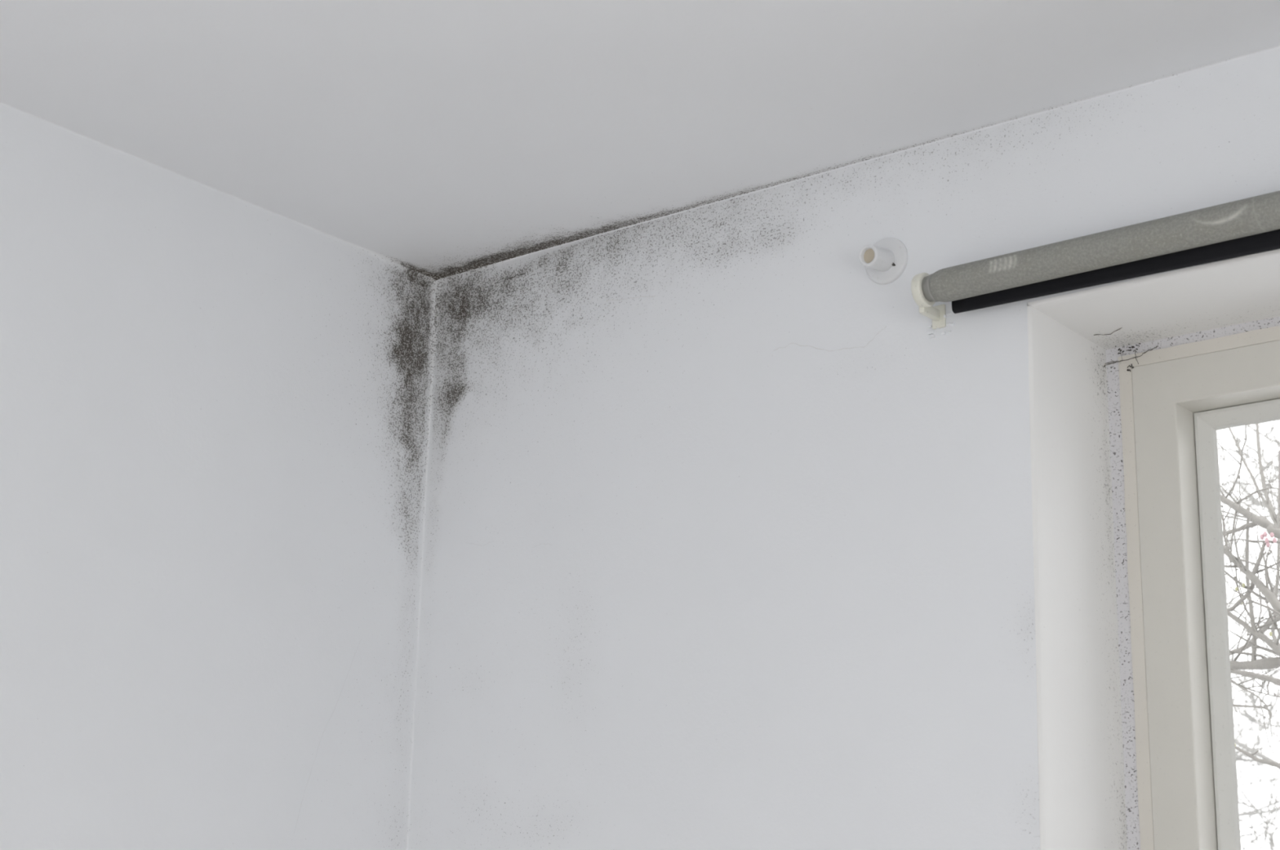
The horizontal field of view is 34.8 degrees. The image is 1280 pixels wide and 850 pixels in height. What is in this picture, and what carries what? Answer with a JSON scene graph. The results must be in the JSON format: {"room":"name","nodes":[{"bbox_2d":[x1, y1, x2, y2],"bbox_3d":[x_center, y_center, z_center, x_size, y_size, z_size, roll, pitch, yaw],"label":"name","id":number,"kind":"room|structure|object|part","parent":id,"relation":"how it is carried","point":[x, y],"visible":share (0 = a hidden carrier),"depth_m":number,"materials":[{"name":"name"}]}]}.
{"room":"room in home","nodes":[
{"label":"room in home","id":0,"kind":"room"},
{"bbox_2d":[0,102,436,849],"bbox_3d":[-1.614,0.485,1.274,0.310,3.100,4.400,-11,-20,37],"label":"wall","id":1,"kind":"structure","parent":0,"point":[215,405],"depth_m":2.51,"materials":[{"name":"paint"}]},
{"bbox_2d":[0,0,1279,279],"bbox_3d":[-0.067,-1.062,0.455,4.200,0.310,4.400,-11,-20,37],"label":"ceiling","id":2,"kind":"structure","parent":0,"point":[437,140],"depth_m":2.31,"materials":[{"name":"paint"}]},
{"bbox_2d":[407,46,1279,849],"bbox_3d":[1.201,0.779,1.537,4.300,3.400,0.330,-11,-20,37],"label":"wall","id":3,"kind":"structure","parent":0,"point":[727,544],"depth_m":2.42,"materials":[{"name":"paint"}]},
{"bbox_2d":[911,190,1279,328],"bbox_3d":[0.906,-0.258,1.898,1.496,0.056,0.062,-11,-20,37],"label":"roller blind","id":4,"kind":"object","parent":3,"relation":"attached to","point":[1247,226],"visible":1,"depth_m":2.19,"materials":[{"name":"grey fabric"}]},
{"bbox_3d":[0.335,-0.129,2.350,0.018,0.028,0.040,-11,-20,37],"label":"bracket arm","id":5,"kind":"part","parent":4,"relation":"part of","materials":[{"name":"plastic"}]},
{"bbox_2d":[1093,327,1158,371],"bbox_3d":[0.564,-0.087,2.391,0.066,0.031,0.073,-11,-20,37],"label":"crack","id":6,"kind":"object","parent":3,"relation":"attached to","point":[1119,348],"visible":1,"depth_m":2.41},
{"bbox_2d":[1106,315,1279,849],"bbox_3d":[1.050,0.898,1.776,1.265,2.250,0.078,-11,-20,37],"label":"window","id":7,"kind":"structure","parent":3,"relation":"in","point":[1166,413],"depth_m":2.33,"materials":[{"name":"paint"}]},
{"label":"outside","id":8,"kind":"structure","parent":0,"visible":0},
{"bbox_3d":[14.537,10.377,27.650,70.000,0.100,59.700,-11,-20,37],"label":"ground","id":9,"kind":"structure","parent":8,"visible":0},
{"bbox_2d":[1217,422,1279,768],"bbox_3d":[1.205,1.084,3.872,1.058,4.303,1.683,5,-16,-13],"label":"bare tree","id":10,"kind":"object","parent":9,"relation":"on","point":[1273,529],"visible":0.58,"depth_m":3.66,"materials":[{"name":"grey plant"}]},
{"bbox_2d":[1217,420,1279,849],"bbox_3d":[3.997,1.146,9.507,5.088,7.210,6.324,2,-16,-3],"label":"bare tree","id":11,"kind":"object","parent":9,"relation":"on","point":[1251,695],"visible":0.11,"depth_m":10.40,"materials":[{"name":"plant"}]},
{"bbox_2d":[1217,422,1279,849],"bbox_3d":[4.374,2.763,18.938,6.876,9.323,6.771,14,-20,-37],"label":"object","id":12,"kind":"object","parent":9,"relation":"on","point":[1250,728],"visible":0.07,"depth_m":18.55,"materials":[{"name":"white"}]}
]}

